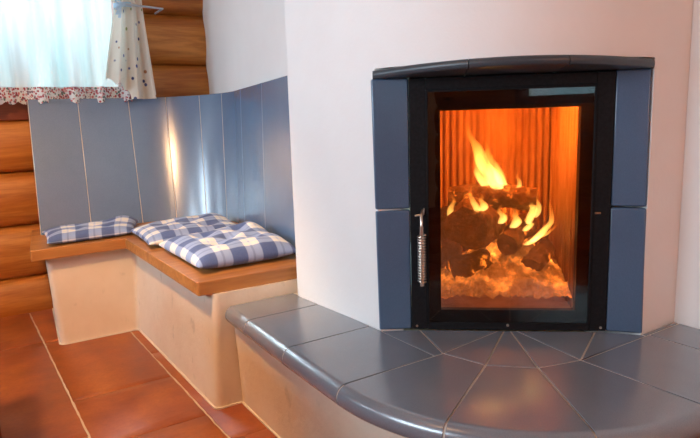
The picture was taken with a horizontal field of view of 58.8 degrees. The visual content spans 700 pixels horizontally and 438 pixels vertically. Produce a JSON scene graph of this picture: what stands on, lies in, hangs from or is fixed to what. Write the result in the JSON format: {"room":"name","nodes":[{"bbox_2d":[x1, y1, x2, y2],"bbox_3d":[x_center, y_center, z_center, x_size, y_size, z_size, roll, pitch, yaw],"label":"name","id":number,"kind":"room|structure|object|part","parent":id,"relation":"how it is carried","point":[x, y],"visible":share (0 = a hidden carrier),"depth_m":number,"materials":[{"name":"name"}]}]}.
{"room":"traditional dwelling","nodes":[
{"label":"traditional dwelling","id":0,"kind":"room"},
{"bbox_2d":[0,0,208,317],"bbox_3d":[-2.165,-0.772,2.923,3.400,2.853,0.237,-8,12,-32],"label":"wall","id":1,"kind":"structure","parent":0,"point":[176,38],"depth_m":3.29,"materials":[{"name":"brown wood"}]},
{"bbox_2d":[0,0,119,120],"bbox_3d":[-1.886,-0.911,3.049,1.575,0.858,0.120,-8,12,-32],"label":"window","id":2,"kind":"structure","parent":1,"relation":"in","point":[18,111],"depth_m":3.15,"materials":[{"name":"red wood"}]},
{"bbox_2d":[125,3,162,13],"bbox_3d":[-1.060,-1.121,3.304,0.122,0.015,0.305,0,10,12],"label":"hook","id":3,"kind":"object","parent":1,"relation":"attached to","point":[127,4],"visible":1,"depth_m":3.25,"materials":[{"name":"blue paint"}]},
{"bbox_3d":[-1.838,-1.445,2.859,1.700,0.024,0.132,-8,12,-32],"label":"rail","id":4,"kind":"object","parent":1,"relation":"attached to","visible":0},
{"bbox_2d":[0,0,131,104],"bbox_3d":[-1.814,-0.986,2.896,1.550,0.898,0.084,-8,12,-32],"label":"sheer curtain","id":5,"kind":"object","parent":4,"relation":"hanging from","point":[70,20],"visible":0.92,"depth_m":3.13,"materials":[{"name":"fabric"}]},
{"bbox_2d":[105,0,156,98],"bbox_3d":[-1.281,-1.052,3.132,0.526,0.882,0.087,-8,12,-32],"label":"drape","id":6,"kind":"object","parent":4,"relation":"hanging from","point":[129,61],"visible":0.99,"depth_m":3.26,"materials":[{"name":"white fabric"}]},
{"bbox_2d":[111,0,141,6],"bbox_3d":[-1.303,-1.285,3.090,0.500,0.408,0.066,-8,12,-32],"label":"drape","id":7,"kind":"object","parent":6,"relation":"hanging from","point":[116,3],"depth_m":3.19,"materials":[{"name":"white fabric"}]},
{"bbox_2d":[0,309,276,437],"bbox_3d":[-0.395,0.933,0.782,3.725,0.080,6.290,-8,12,-32],"label":"floor","id":8,"kind":"structure","parent":0,"point":[121,385],"depth_m":2.30,"materials":[{"name":"tile"}]},
{"bbox_2d":[27,76,297,409],"bbox_3d":[-0.803,-0.031,2.797,1.137,1.152,1.648,-8,12,-32],"label":"bench","id":9,"kind":"object","parent":8,"relation":"on","point":[228,154],"visible":0.64,"depth_m":2.93,"materials":[{"name":"beige paint"}]},
{"bbox_2d":[43,215,138,243],"bbox_3d":[-1.210,0.045,2.967,0.478,0.063,0.342,-8,12,-32],"label":"seat cushion","id":10,"kind":"object","parent":9,"relation":"on","point":[123,224],"visible":1,"depth_m":2.88,"materials":[{"name":"blue fabric"}]},
{"bbox_3d":[-0.734,-0.297,2.991,1.670,0.699,0.787,3,11,27],"label":"backrest","id":11,"kind":"part","parent":9,"relation":"part of","materials":[{"name":"blue tile"}]},
{"bbox_2d":[131,213,235,244],"bbox_3d":[-0.753,0.036,2.913,0.510,0.070,0.474,-8,12,-32],"label":"seat cushion","id":12,"kind":"object","parent":9,"relation":"on","point":[154,233],"visible":0.67,"depth_m":2.80,"materials":[{"name":"blue fabric"}]},
{"bbox_2d":[158,221,295,268],"bbox_3d":[-0.473,0.089,2.464,0.441,0.102,0.497,-8,12,-32],"label":"seat cushion","id":13,"kind":"object","parent":9,"relation":"on","point":[244,242],"visible":1,"depth_m":2.32,"materials":[{"name":"blue fabric"}]},
{"bbox_2d":[225,293,699,437],"bbox_3d":[0.353,0.500,1.844,1.027,0.360,1.334,-8,12,-32],"label":"hearth ledge","id":14,"kind":"object","parent":8,"relation":"on","point":[308,369],"visible":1,"depth_m":1.55,"materials":[{"name":"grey tile"}]},
{"bbox_2d":[284,0,692,334],"bbox_3d":[0.468,-0.734,1.945,1.056,2.149,1.013,-8,12,-32],"label":"stove","id":15,"kind":"object","parent":14,"relation":"on","point":[580,103],"visible":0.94,"depth_m":1.74,"materials":[{"name":"white paint"}]},
{"bbox_3d":[0.206,0.081,1.771,0.012,0.220,0.038,0,10,12],"label":"handle","id":16,"kind":"part","parent":15,"relation":"part of","materials":[{"name":"silver metal"}]},
{"bbox_3d":[0.501,-0.126,2.204,0.390,0.700,0.044,-1,10,7],"label":"panel","id":17,"kind":"part","parent":15,"relation":"part of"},
{"bbox_2d":[441,233,571,298],"bbox_3d":[0.481,0.123,2.021,0.384,0.165,0.404,-1,10,7],"label":"embers","id":18,"kind":"object","parent":15,"relation":"in","point":[507,276],"visible":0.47,"depth_m":1.89,"materials":[{"name":"brown wood"}]},
{"bbox_2d":[441,206,462,267],"bbox_3d":[0.332,0.062,2.039,0.079,0.204,0.180,-1,10,6],"label":"log","id":19,"kind":"object","parent":18,"relation":"on","point":[449,248],"visible":0.44,"depth_m":1.99,"materials":[{"name":"brown wood"}]},
{"bbox_2d":[446,248,492,277],"bbox_3d":[0.375,0.144,1.952,0.137,0.108,0.098,-4,10,-10],"label":"log","id":20,"kind":"object","parent":18,"relation":"on","point":[465,265],"visible":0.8,"depth_m":1.92,"materials":[{"name":"brown wood"}]},
{"bbox_2d":[441,196,505,249],"bbox_3d":[0.407,0.001,1.992,0.176,0.168,0.269,4,11,28],"label":"log","id":21,"kind":"object","parent":18,"relation":"on","point":[473,224],"visible":0.94,"depth_m":1.88,"materials":[{"name":"brown wood"}]},
{"bbox_2d":[448,183,536,210],"bbox_3d":[0.450,-0.069,1.972,0.274,0.089,0.087,0,10,12],"label":"log","id":22,"kind":"object","parent":21,"relation":"on","point":[497,195],"visible":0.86,"depth_m":1.94,"materials":[{"name":"brown wood"}]},
{"bbox_2d":[496,212,536,255],"bbox_3d":[0.538,0.047,2.002,0.084,0.116,0.205,4,12,32],"label":"log","id":23,"kind":"object","parent":18,"relation":"on","point":[523,226],"visible":1,"depth_m":1.94,"materials":[{"name":"brown wood"}]},
{"bbox_2d":[521,239,554,270],"bbox_3d":[0.602,0.122,1.985,0.082,0.098,0.166,4,12,31],"label":"log","id":24,"kind":"object","parent":18,"relation":"on","point":[543,251],"visible":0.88,"depth_m":1.94,"materials":[{"name":"brown wood"}]},
{"bbox_3d":[0.446,-0.029,1.758,0.456,0.673,0.052,-1,10,7],"label":"fire door","id":25,"kind":"part","parent":15,"relation":"part of","materials":[{"name":"black paint"}]},
{"bbox_3d":[0.447,-0.039,1.766,0.547,0.721,0.064,-1,10,7],"label":"door frame","id":26,"kind":"part","parent":15,"relation":"part of","materials":[{"name":"black paint"}]},
{"bbox_3d":[0.444,-0.026,1.737,0.443,0.660,0.004,-1,10,7],"label":"glass pane","id":27,"kind":"part","parent":15,"relation":"part of","materials":[{"name":"glass"}]},
{"bbox_3d":[0.684,-0.090,1.966,0.030,0.700,0.420,-1,10,7],"label":"panel","id":28,"kind":"part","parent":15,"relation":"part of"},
{"bbox_2d":[203,0,410,239],"bbox_3d":[-0.374,-0.966,2.964,0.415,1.989,1.685,-8,12,-32],"label":"wall","id":29,"kind":"structure","parent":0,"point":[246,39],"depth_m":3.02,"materials":[{"name":"white paint"}]},
{"bbox_2d":[674,0,699,328],"bbox_3d":[1.881,-0.329,0.381,0.150,2.500,3.250,-8,12,-32],"label":"wall","id":30,"kind":"structure","parent":0,"point":[687,299],"depth_m":1.75,"materials":[{"name":"white paint"}]}
]}

